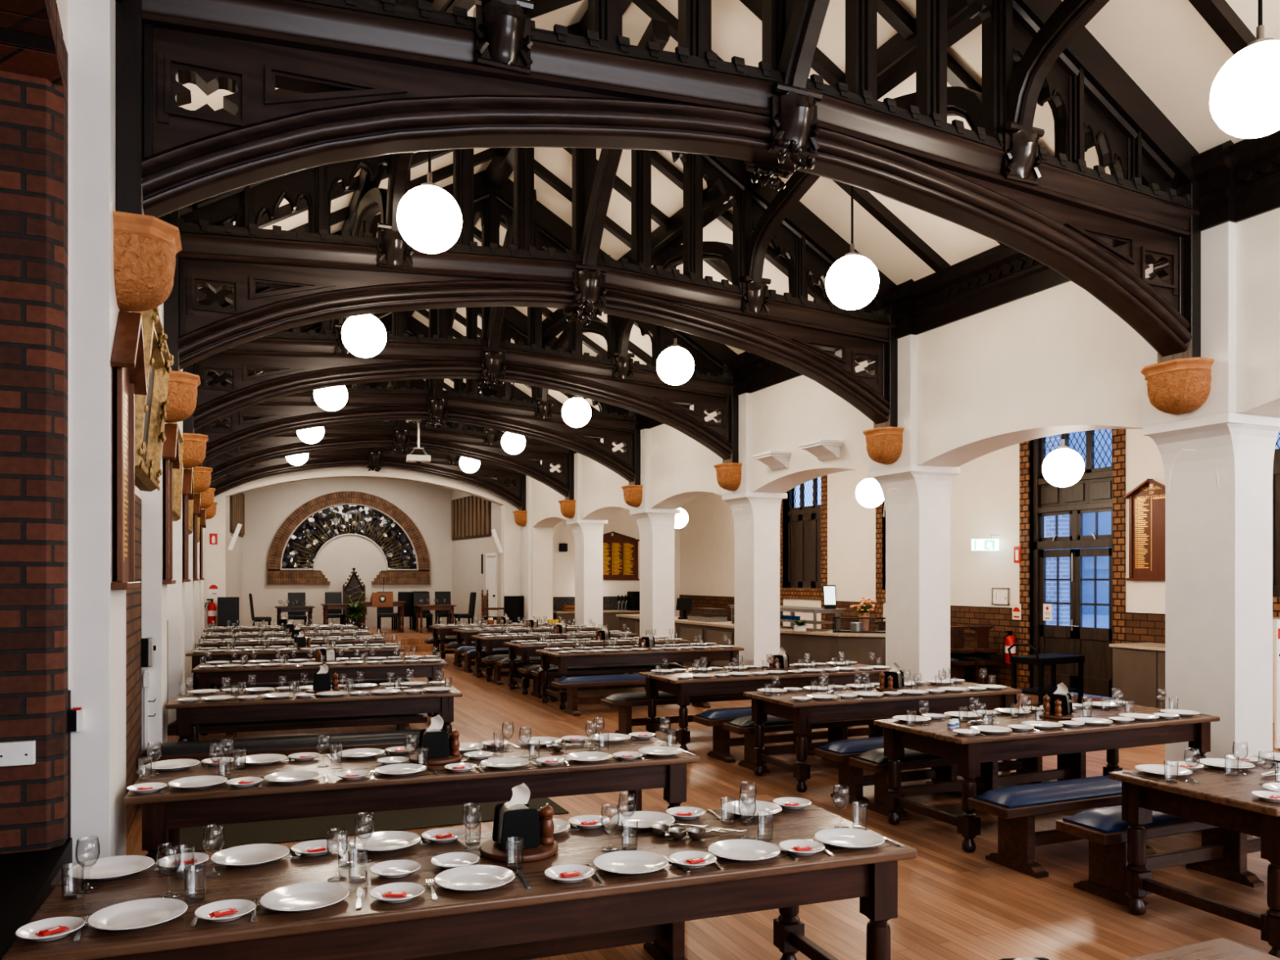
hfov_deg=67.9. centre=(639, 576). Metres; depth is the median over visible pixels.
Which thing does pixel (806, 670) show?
dinner plate
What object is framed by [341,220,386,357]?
pendant lamp
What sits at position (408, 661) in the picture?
plate
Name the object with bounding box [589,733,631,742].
dinner plate
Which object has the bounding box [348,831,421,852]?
dinner plate
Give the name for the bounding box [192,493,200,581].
board
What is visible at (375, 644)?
dinner plate
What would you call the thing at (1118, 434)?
trim
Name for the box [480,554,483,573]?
thermometer
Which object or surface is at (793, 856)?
table knife
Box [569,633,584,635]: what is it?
dinner plate
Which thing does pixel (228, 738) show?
wine glass
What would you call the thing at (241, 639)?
dinner plate
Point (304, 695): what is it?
plate
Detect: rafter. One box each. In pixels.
[178,0,417,84]
[179,211,192,222]
[215,0,581,116]
[224,311,391,385]
[233,149,453,228]
[288,147,502,232]
[341,0,433,235]
[415,309,564,406]
[443,382,524,436]
[448,378,479,395]
[453,311,599,412]
[462,0,982,393]
[473,226,652,364]
[499,217,705,374]
[533,159,671,271]
[542,306,607,357]
[563,147,732,283]
[631,0,951,275]
[651,150,831,304]
[739,0,1008,248]
[876,0,1039,146]
[1188,0,1256,54]
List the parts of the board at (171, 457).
panel, frame, gable moulding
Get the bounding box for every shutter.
[787,515,799,587]
[800,513,813,588]
[813,512,821,588]
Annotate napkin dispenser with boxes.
[279,614,288,626]
[284,619,293,632]
[291,624,301,638]
[293,631,306,647]
[312,663,332,690]
[320,641,336,661]
[417,714,449,758]
[492,782,540,850]
[501,613,510,623]
[528,615,537,627]
[555,620,567,633]
[598,625,609,639]
[641,631,654,647]
[773,647,789,668]
[884,662,904,688]
[1000,957,1048,959]
[1048,682,1072,715]
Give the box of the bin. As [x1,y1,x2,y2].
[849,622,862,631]
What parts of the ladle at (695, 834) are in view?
handle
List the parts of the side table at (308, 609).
leg, leg, leg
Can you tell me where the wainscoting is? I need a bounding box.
[679,595,1164,687]
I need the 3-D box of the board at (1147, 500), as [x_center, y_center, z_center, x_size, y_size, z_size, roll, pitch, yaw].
[7.202,-0.668,13.424,0.100,1.437,0.826,0,0,-23]
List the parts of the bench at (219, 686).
leg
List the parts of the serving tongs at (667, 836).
arm, arm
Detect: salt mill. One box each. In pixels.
[317,651,322,661]
[448,733,451,754]
[537,807,542,839]
[598,632,601,639]
[641,639,645,647]
[774,657,779,669]
[887,675,893,688]
[1053,698,1062,716]
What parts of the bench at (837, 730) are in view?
leg, leg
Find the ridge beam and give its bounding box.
[406,0,632,321]
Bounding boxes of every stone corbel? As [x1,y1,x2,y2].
[112,210,182,311]
[164,370,200,422]
[182,432,208,468]
[192,466,213,493]
[200,487,215,508]
[204,502,217,519]
[512,510,527,526]
[558,499,575,518]
[621,484,643,506]
[713,462,742,490]
[862,426,904,464]
[1140,356,1214,414]
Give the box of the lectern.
[370,577,392,607]
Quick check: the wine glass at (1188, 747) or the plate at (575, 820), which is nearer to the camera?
the plate at (575, 820)
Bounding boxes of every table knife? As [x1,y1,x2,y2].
[50,867,65,886]
[136,765,142,773]
[189,902,205,927]
[195,862,203,872]
[323,773,328,782]
[326,754,334,760]
[337,841,344,857]
[355,886,362,908]
[426,767,439,774]
[516,869,531,888]
[529,760,541,768]
[602,824,610,834]
[662,855,689,871]
[706,808,724,821]
[773,843,798,859]
[883,836,904,846]
[1121,771,1156,780]
[1200,768,1222,773]
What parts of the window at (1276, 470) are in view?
frame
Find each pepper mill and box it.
[306,636,311,647]
[315,648,319,661]
[332,672,338,689]
[450,728,460,755]
[540,803,554,844]
[595,630,598,639]
[638,636,641,647]
[768,654,773,668]
[879,671,884,688]
[1042,693,1050,715]
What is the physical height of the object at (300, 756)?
0.010 m
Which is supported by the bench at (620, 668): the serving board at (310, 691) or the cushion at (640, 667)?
the cushion at (640, 667)
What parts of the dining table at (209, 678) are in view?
leg, leg, leg, leg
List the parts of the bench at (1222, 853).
leg, leg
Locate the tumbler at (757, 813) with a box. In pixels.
[756,813,773,839]
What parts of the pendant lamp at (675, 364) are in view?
rod, globe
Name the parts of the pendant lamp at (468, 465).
globe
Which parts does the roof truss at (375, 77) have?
panel moulding, post, cambered rail, post, post, post, post, post, post, panel moulding, post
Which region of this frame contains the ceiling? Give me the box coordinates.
[178,0,1279,433]
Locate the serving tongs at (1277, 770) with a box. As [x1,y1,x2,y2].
[1259,766,1279,776]
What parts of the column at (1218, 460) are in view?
arch moulding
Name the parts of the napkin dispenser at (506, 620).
plate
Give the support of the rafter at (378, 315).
attached to the ceiling
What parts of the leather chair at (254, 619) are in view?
backrest, seat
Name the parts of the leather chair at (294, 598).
backrest, seat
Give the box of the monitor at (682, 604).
[675,598,693,619]
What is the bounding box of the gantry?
[728,604,846,631]
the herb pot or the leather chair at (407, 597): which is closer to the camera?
the herb pot
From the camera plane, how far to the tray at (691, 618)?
19.16 m
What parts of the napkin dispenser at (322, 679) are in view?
plate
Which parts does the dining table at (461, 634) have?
leg, leg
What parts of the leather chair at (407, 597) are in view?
leg, seat, backrest, leg, leg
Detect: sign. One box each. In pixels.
[209,533,217,544]
[971,534,999,550]
[1013,546,1020,562]
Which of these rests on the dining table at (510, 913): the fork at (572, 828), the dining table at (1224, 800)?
the fork at (572, 828)
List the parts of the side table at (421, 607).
leg, leg, leg, leg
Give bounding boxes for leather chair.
[248,593,271,626]
[288,592,306,626]
[324,591,343,624]
[377,591,395,631]
[395,591,413,630]
[412,591,431,628]
[413,591,432,631]
[435,591,451,624]
[453,591,476,625]
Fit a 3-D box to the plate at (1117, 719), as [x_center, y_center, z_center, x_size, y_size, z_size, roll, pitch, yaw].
[3.517,1.046,6.947,0.175,0.024,0.175,0,0,-6]
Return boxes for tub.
[793,625,805,631]
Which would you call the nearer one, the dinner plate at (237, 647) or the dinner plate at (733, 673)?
the dinner plate at (733, 673)
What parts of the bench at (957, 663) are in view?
leg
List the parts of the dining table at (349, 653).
leg, leg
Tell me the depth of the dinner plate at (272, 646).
14.21 m
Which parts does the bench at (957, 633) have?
leg, leg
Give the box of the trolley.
[1007,642,1084,707]
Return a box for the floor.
[125,651,1279,959]
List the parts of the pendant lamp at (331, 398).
globe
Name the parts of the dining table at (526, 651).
leg, leg, leg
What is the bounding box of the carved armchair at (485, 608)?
[481,589,503,624]
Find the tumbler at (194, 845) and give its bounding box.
[173,844,195,877]
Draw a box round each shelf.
[728,604,846,613]
[733,615,840,624]
[751,450,791,471]
[798,439,842,461]
[1017,685,1080,695]
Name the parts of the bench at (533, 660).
leg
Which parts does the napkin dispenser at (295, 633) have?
plate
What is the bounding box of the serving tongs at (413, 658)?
[398,657,418,659]
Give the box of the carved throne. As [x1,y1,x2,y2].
[342,567,366,629]
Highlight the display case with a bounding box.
[832,617,885,633]
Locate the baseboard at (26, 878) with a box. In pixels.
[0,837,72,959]
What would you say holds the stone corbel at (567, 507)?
attached to the column at (588, 534)
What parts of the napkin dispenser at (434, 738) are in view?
plate, plate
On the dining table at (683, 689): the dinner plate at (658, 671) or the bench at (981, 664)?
the dinner plate at (658, 671)
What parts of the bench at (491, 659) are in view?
leg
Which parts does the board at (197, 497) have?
panel, frame, gable moulding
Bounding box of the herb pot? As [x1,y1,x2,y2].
[793,619,808,631]
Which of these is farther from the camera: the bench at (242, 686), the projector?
the projector
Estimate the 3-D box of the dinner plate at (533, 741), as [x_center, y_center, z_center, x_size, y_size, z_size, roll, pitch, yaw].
[-0.630,1.046,6.019,0.274,0.024,0.274,0,0,-37]
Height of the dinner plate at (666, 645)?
0.024 m
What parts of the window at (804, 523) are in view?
frame, frame, frame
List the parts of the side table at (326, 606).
leg, leg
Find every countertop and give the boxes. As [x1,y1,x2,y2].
[552,595,639,631]
[552,609,639,613]
[615,613,885,637]
[615,613,885,668]
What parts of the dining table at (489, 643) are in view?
leg, leg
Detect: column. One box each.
[566,453,608,631]
[629,428,679,638]
[722,392,786,666]
[869,334,960,715]
[1142,221,1279,765]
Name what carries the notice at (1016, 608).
attached to the wall at (984, 501)
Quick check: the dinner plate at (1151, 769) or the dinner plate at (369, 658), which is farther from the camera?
the dinner plate at (369, 658)
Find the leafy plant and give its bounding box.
[342,591,367,631]
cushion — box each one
[426,636,464,640]
[445,640,475,645]
[455,645,508,650]
[465,648,508,653]
[483,653,520,659]
[498,656,540,662]
[521,663,556,670]
[533,662,683,672]
[554,673,645,684]
[603,691,742,702]
[696,706,768,719]
[726,714,854,727]
[818,736,884,754]
[853,747,944,764]
[950,652,970,656]
[950,655,973,662]
[962,654,997,661]
[968,652,997,656]
[973,775,1121,808]
[1062,804,1190,832]
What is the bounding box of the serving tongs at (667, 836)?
[664,826,723,838]
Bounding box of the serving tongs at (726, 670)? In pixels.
[714,669,733,673]
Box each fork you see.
[73,915,90,942]
[155,858,162,871]
[160,783,168,793]
[250,897,260,922]
[258,777,264,787]
[288,847,297,858]
[370,770,375,779]
[419,834,427,844]
[426,879,437,900]
[475,764,484,772]
[564,820,578,830]
[582,863,604,883]
[674,817,684,823]
[703,851,724,869]
[808,839,834,856]
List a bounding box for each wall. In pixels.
[56,0,138,496]
[204,381,679,640]
[225,496,242,626]
[242,477,451,627]
[451,488,501,625]
[531,207,1279,623]
[680,428,1279,723]
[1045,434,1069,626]
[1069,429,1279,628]
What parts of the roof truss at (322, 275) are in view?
post, panel moulding, post, post, post, post, cambered rail, post, post, post, post, post, panel moulding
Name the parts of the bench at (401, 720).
leg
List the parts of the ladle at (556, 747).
handle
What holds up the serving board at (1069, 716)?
on the dining table at (935, 739)
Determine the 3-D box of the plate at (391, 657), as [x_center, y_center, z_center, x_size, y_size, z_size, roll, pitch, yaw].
[-3.172,1.046,12.276,0.175,0.024,0.175,0,0,12]
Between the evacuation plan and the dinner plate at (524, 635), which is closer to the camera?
the evacuation plan
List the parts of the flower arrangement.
pot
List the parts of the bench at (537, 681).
leg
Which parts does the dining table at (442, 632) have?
leg, leg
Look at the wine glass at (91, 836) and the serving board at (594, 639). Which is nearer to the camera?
the wine glass at (91, 836)
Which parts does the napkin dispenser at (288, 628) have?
plate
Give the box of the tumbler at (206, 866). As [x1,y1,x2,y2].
[183,866,206,901]
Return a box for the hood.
[689,607,725,617]
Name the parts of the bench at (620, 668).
leg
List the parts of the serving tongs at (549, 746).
arm, arm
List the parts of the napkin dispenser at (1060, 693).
plate, plate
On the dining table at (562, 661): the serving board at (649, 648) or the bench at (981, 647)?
the serving board at (649, 648)
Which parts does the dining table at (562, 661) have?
leg, leg, leg, leg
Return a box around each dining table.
[0,804,916,959]
[123,736,699,862]
[165,683,462,742]
[185,644,404,689]
[191,657,448,735]
[196,636,390,648]
[200,631,373,639]
[203,625,358,634]
[428,623,570,659]
[452,626,602,666]
[471,631,638,681]
[503,637,689,694]
[535,644,743,710]
[639,663,902,751]
[742,681,1022,792]
[873,703,1219,853]
[1108,755,1279,958]
[1123,937,1279,959]
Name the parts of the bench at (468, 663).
leg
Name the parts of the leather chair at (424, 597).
leg, backrest, seat, leg, leg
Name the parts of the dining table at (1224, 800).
leg, leg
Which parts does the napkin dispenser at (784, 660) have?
plate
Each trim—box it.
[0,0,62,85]
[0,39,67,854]
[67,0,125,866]
[67,689,71,838]
[125,493,142,839]
[138,302,167,773]
[167,368,184,724]
[167,620,168,724]
[184,468,194,692]
[194,542,200,648]
[200,508,204,640]
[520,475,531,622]
[779,475,826,629]
[781,587,821,599]
[875,502,885,631]
[880,589,885,601]
[1019,428,1125,688]
[1272,597,1279,617]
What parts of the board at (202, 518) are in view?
panel, frame, gable moulding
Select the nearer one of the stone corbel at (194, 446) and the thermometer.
the stone corbel at (194, 446)
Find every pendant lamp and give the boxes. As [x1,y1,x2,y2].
[285,453,308,465]
[296,426,324,444]
[313,319,347,411]
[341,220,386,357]
[396,151,462,253]
[459,424,479,473]
[501,382,525,454]
[561,395,591,427]
[656,244,693,385]
[675,506,688,528]
[825,185,879,310]
[855,475,884,507]
[1042,433,1084,487]
[1209,0,1279,137]
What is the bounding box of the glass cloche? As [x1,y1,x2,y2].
[687,607,727,622]
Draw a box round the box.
[547,619,558,624]
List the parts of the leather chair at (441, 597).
seat, backrest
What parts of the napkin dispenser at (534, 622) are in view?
plate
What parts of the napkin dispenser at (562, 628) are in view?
plate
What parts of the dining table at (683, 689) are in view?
leg, leg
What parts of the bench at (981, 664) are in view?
leg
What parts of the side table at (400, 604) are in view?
leg, leg, leg, leg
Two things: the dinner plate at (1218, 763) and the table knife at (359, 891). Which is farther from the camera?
the dinner plate at (1218, 763)
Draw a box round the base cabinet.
[1109,642,1164,709]
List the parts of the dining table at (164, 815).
leg, leg, leg, leg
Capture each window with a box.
[266,491,430,584]
[787,476,821,588]
[1272,431,1279,597]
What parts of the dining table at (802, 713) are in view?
leg, leg, leg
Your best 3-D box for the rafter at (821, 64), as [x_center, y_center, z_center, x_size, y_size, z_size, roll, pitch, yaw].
[2.028,-4.436,8.827,3.830,2.341,0.110,0,0,-23]
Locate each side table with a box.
[274,605,315,626]
[320,604,353,624]
[358,601,406,631]
[413,604,456,633]
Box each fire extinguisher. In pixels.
[204,599,216,623]
[1000,631,1016,663]
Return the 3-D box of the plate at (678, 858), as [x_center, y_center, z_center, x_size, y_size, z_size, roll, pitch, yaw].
[0.195,1.046,3.502,0.175,0.024,0.175,0,0,-22]
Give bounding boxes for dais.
[200,626,456,652]
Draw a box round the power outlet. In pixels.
[0,740,35,766]
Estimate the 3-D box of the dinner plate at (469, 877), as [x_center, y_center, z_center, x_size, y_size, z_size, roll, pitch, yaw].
[-0.570,1.046,3.279,0.274,0.024,0.274,0,0,15]
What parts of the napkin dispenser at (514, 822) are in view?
plate, plate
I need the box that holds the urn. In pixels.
[626,591,639,610]
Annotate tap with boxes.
[617,595,620,610]
[621,595,623,610]
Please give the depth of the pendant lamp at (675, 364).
12.11 m
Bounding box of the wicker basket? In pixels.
[486,617,494,625]
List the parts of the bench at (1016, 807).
leg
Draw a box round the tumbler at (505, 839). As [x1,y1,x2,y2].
[505,839,524,868]
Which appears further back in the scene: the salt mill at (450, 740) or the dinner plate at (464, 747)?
the dinner plate at (464, 747)
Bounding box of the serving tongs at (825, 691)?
[810,689,834,694]
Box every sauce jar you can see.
[946,720,955,728]
[951,718,959,727]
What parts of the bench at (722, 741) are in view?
leg, leg, leg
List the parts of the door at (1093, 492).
panel, handle, panel, panel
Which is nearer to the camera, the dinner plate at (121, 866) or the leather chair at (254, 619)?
the dinner plate at (121, 866)
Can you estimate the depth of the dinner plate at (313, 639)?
15.81 m
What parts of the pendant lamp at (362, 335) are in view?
globe, rod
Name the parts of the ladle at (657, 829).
handle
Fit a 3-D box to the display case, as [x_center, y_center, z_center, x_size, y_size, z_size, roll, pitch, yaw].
[3.589,0.783,15.476,0.856,0.242,0.296,0,0,18]
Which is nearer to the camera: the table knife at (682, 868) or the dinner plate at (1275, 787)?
the table knife at (682, 868)
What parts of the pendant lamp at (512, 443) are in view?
rod, globe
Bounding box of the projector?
[406,420,431,464]
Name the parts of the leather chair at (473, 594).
seat, backrest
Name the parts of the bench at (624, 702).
leg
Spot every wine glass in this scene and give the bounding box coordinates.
[75,835,100,893]
[146,741,161,776]
[156,842,181,898]
[202,823,224,877]
[219,737,234,772]
[326,827,347,882]
[354,811,374,862]
[462,802,481,850]
[600,803,619,851]
[618,793,635,837]
[737,793,755,839]
[739,781,756,824]
[832,784,850,828]
[1184,746,1199,782]
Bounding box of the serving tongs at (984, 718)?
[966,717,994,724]
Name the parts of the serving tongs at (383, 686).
arm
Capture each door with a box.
[485,552,497,623]
[1032,429,1112,699]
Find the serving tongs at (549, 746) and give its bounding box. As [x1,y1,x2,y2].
[546,741,590,748]
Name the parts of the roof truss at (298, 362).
panel moulding, post, post, post, cambered rail, post, post, post, post, post, panel moulding, post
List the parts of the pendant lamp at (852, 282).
rod, globe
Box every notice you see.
[208,583,218,594]
[1012,604,1021,619]
[1043,604,1052,621]
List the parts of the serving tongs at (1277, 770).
arm, arm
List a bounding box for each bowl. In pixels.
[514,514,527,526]
[551,743,564,751]
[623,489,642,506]
[651,824,670,835]
[667,827,686,839]
[687,827,706,839]
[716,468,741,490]
[866,435,902,464]
[969,720,981,725]
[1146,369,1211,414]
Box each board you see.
[110,311,146,590]
[162,423,179,584]
[182,468,193,582]
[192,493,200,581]
[199,509,205,580]
[289,646,311,649]
[305,688,340,694]
[313,659,339,663]
[408,753,462,765]
[480,839,558,862]
[594,639,612,641]
[603,531,639,580]
[636,646,657,649]
[766,667,793,671]
[875,686,909,691]
[1037,711,1080,719]
[1122,478,1164,580]
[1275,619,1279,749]
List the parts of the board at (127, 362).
panel, frame, gable moulding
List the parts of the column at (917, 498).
arch moulding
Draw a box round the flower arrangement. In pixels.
[849,597,876,631]
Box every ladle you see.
[551,743,595,751]
[651,823,708,835]
[667,827,730,839]
[687,827,747,839]
[969,720,999,725]
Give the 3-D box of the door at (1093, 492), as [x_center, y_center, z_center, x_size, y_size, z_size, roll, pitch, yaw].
[6.805,-0.275,14.821,0.160,4.200,1.600,0,0,-23]
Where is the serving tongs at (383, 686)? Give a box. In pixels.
[380,685,409,689]
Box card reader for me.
[141,637,155,666]
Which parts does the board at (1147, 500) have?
gable moulding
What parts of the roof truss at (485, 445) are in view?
panel moulding, post, cambered rail, post, post, post, panel moulding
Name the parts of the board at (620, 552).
gable moulding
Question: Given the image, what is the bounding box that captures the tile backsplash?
[552,595,627,610]
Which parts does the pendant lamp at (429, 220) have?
globe, rod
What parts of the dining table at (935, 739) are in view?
leg, leg, leg, leg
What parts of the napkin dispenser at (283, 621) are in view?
plate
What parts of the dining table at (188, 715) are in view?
leg, leg, leg, leg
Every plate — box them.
[15,916,84,942]
[66,855,154,880]
[87,897,187,930]
[126,782,166,793]
[145,759,199,771]
[155,853,208,870]
[168,775,227,789]
[177,697,199,702]
[186,688,220,694]
[192,650,205,653]
[194,899,256,922]
[197,647,217,649]
[198,665,214,668]
[200,695,235,701]
[201,756,235,765]
[204,639,221,641]
[205,661,230,664]
[207,632,222,634]
[207,649,228,652]
[210,844,289,866]
[215,640,233,643]
[215,664,240,667]
[217,634,232,635]
[221,688,241,693]
[225,777,262,787]
[229,649,242,652]
[231,660,246,663]
[233,646,253,648]
[235,631,250,634]
[235,754,287,765]
[236,695,258,700]
[237,638,253,640]
[241,664,257,667]
[243,687,274,693]
[244,648,263,651]
[245,633,261,635]
[248,640,265,642]
[248,659,271,663]
[257,662,282,666]
[259,882,349,911]
[260,693,293,698]
[263,648,276,651]
[263,770,319,783]
[267,637,284,639]
[267,645,286,648]
[271,659,286,662]
[273,632,288,635]
[275,686,294,690]
[277,648,297,651]
[278,639,294,641]
[282,662,297,666]
[287,658,309,662]
[288,752,319,760]
[290,840,339,856]
[293,693,315,697]
[296,685,313,690]
[298,662,322,666]
[299,648,312,650]
[305,631,315,634]
[306,644,320,647]
[310,638,326,640]
[314,647,333,649]
[315,691,347,697]
[317,630,330,631]
[324,662,340,665]
[326,635,341,638]
[330,684,346,688]
[333,647,346,649]
[334,644,352,647]
[335,769,369,780]
[336,657,349,661]
[336,748,384,759]
[339,637,355,639]
[340,661,364,664]
[347,646,366,648]
[348,683,377,688]
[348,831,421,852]
[349,691,369,695]
[350,657,364,660]
[354,631,368,632]
[354,635,370,637]
[354,644,365,646]
[364,657,386,660]
[366,643,384,646]
[366,661,380,663]
[367,646,379,648]
[368,636,383,639]
[369,688,400,694]
[369,859,420,878]
[369,882,424,903]
[374,764,426,776]
[377,756,408,764]
[379,682,397,686]
[381,645,399,648]
[381,659,404,663]
[384,746,414,754]
[386,643,396,645]
[387,656,400,659]
[399,681,427,686]
[403,655,424,658]
[403,688,422,693]
[404,660,418,662]
[418,658,441,662]
[421,827,466,843]
[422,687,453,692]
[426,655,439,657]
[427,680,445,684]
[431,852,479,869]
[434,865,515,891]
[444,763,476,772]
[458,742,484,752]
[463,751,493,759]
[473,628,485,631]
[478,633,491,635]
[480,740,509,747]
[480,757,529,768]
[495,635,510,637]
[502,633,517,635]
[511,640,527,642]
[519,736,562,746]
[520,634,534,636]
[527,640,537,642]
[528,632,542,634]
[530,642,547,644]
[535,756,566,765]
[538,639,555,641]
[543,648,562,650]
[544,864,594,883]
[552,817,570,834]
[557,651,569,653]
[559,641,576,644]
[560,735,587,742]
[561,647,573,649]
[564,751,612,763]
[565,639,582,640]
[568,650,587,653]
[568,815,609,829]
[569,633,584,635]
[574,646,592,649]
[577,631,590,633]
[586,640,604,643]
[588,650,601,653]
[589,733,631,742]
[592,646,604,648]
[593,850,668,875]
[600,648,619,652]
[604,645,622,648]
[611,811,675,829]
[613,640,630,642]
[613,751,642,759]
[619,631,631,634]
[619,637,635,639]
[620,648,631,651]
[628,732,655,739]
[631,648,648,650]
[638,746,684,756]
[650,648,662,650]
[650,669,675,673]
[660,647,678,649]
[662,644,679,646]
[666,638,682,640]
[666,806,706,819]
[669,850,716,868]
[671,668,686,671]
[675,675,691,679]
[680,647,691,649]
[687,667,711,671]
[688,673,714,678]
[689,643,706,645]
[689,646,707,648]
[707,839,780,862]
[708,666,723,670]
[713,673,729,677]
[717,645,736,648]
[720,800,782,817]
[723,666,747,670]
[726,671,751,675]
[743,665,758,668]
[751,671,768,675]
[757,664,768,667]
[757,688,786,693]
[762,670,787,674]
[773,797,811,809]
[778,839,825,856]
[783,687,802,691]
[787,670,804,673]
[791,696,812,701]
[792,663,815,666]
[798,668,822,672]
[803,685,832,691]
[805,693,838,699]
[811,662,825,666]
[814,828,884,848]
[823,668,839,671]
[826,662,848,665]
[826,684,845,688]
[832,666,857,671]
[837,693,857,698]
[843,661,857,664]
[845,684,875,688]
[852,691,883,697]
[857,666,873,670]
[866,665,890,669]
[868,683,879,686]
[882,691,902,696]
[893,715,931,723]
[897,689,928,694]
[904,682,915,686]
[908,680,926,684]
[921,713,946,719]
[924,680,954,684]
[925,688,945,693]
[937,686,968,692]
[944,711,982,718]
[946,679,964,682]
[952,728,980,736]
[966,686,986,691]
[969,725,1012,733]
[972,710,996,715]
[976,684,1007,689]
[993,707,1031,715]
[1007,724,1034,731]
[1019,706,1043,711]
[1021,720,1063,728]
[1057,720,1084,727]
[1071,702,1086,708]
[1071,717,1112,725]
[1082,702,1119,707]
[1105,700,1128,705]
[1107,716,1134,723]
[1118,713,1159,720]
[1134,764,1192,777]
[1152,712,1179,719]
[1159,709,1199,716]
[1167,761,1204,770]
[1197,758,1254,770]
[1226,755,1262,764]
[1251,791,1279,802]
[1253,752,1279,763]
[1262,782,1279,792]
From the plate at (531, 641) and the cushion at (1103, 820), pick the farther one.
the plate at (531, 641)
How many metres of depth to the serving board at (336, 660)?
11.61 m
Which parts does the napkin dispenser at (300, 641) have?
plate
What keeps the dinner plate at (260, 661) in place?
on the dining table at (209, 678)
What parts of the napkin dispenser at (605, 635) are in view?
plate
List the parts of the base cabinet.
door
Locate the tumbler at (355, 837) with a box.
[337,836,355,866]
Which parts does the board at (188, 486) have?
panel, frame, gable moulding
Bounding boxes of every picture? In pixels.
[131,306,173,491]
[167,422,183,521]
[184,467,194,534]
[194,493,200,542]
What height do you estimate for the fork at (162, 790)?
0.012 m
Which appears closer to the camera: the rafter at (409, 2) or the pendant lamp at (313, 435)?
the rafter at (409, 2)
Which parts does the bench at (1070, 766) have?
leg, leg, leg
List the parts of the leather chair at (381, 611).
leg, leg, backrest, seat, leg, leg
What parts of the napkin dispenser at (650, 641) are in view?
plate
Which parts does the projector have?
drop rod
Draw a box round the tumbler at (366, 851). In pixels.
[347,850,367,882]
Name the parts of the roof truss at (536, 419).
panel moulding, post, post, post, cambered rail, post, post, post, panel moulding, post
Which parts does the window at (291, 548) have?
stained glass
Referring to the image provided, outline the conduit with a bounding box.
[142,670,155,750]
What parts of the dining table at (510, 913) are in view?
leg, leg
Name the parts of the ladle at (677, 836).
handle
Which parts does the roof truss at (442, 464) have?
panel moulding, cambered rail, post, post, panel moulding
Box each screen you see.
[217,596,239,627]
[230,492,244,537]
[451,495,491,540]
[503,595,523,622]
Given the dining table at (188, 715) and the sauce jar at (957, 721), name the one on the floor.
the dining table at (188, 715)
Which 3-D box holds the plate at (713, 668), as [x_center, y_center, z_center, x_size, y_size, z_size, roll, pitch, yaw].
[0.864,1.046,10.837,0.175,0.024,0.175,0,0,5]
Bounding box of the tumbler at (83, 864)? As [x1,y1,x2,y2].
[61,863,84,894]
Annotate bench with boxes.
[136,728,422,765]
[167,713,426,735]
[180,797,568,853]
[216,684,227,689]
[219,677,414,691]
[225,724,410,739]
[405,921,688,959]
[424,636,475,657]
[444,640,486,666]
[453,645,508,672]
[463,648,522,676]
[481,653,522,684]
[496,656,625,688]
[519,663,658,697]
[530,662,685,702]
[551,673,710,715]
[600,691,751,735]
[692,706,884,763]
[723,713,944,773]
[813,736,1049,808]
[848,747,1101,821]
[873,621,974,656]
[950,655,974,679]
[962,654,999,684]
[964,626,999,656]
[967,775,1253,878]
[1055,804,1263,909]
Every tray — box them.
[561,604,574,608]
[561,608,574,611]
[687,615,727,622]
[1009,653,1084,665]
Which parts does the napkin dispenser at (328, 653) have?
plate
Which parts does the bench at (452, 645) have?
leg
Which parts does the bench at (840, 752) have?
leg, leg, leg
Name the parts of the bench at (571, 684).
leg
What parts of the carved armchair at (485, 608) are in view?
post, backrest, post, arm, seat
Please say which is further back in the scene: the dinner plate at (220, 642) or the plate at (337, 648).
the dinner plate at (220, 642)
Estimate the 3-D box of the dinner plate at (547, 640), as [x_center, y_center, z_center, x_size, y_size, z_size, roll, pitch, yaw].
[-1.517,1.046,15.572,0.274,0.024,0.274,0,0,-16]
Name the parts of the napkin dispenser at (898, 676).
plate, plate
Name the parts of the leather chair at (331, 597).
backrest, seat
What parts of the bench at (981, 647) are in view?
leg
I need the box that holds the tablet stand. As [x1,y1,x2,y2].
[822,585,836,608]
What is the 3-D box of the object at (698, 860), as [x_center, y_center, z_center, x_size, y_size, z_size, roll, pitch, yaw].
[0.203,1.045,3.501,0.080,0.010,0.032,0,0,-35]
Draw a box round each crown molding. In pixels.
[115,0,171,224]
[528,129,1279,464]
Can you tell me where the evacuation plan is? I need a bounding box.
[991,587,1009,605]
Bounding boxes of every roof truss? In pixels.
[115,0,1200,363]
[164,18,897,428]
[182,169,738,462]
[194,306,640,484]
[201,313,573,499]
[208,379,525,511]
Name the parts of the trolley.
post, handle, post, post, post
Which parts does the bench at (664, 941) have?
leg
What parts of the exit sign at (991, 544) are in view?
green panel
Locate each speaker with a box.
[227,523,242,550]
[490,528,502,553]
[559,543,567,551]
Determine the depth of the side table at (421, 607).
25.96 m

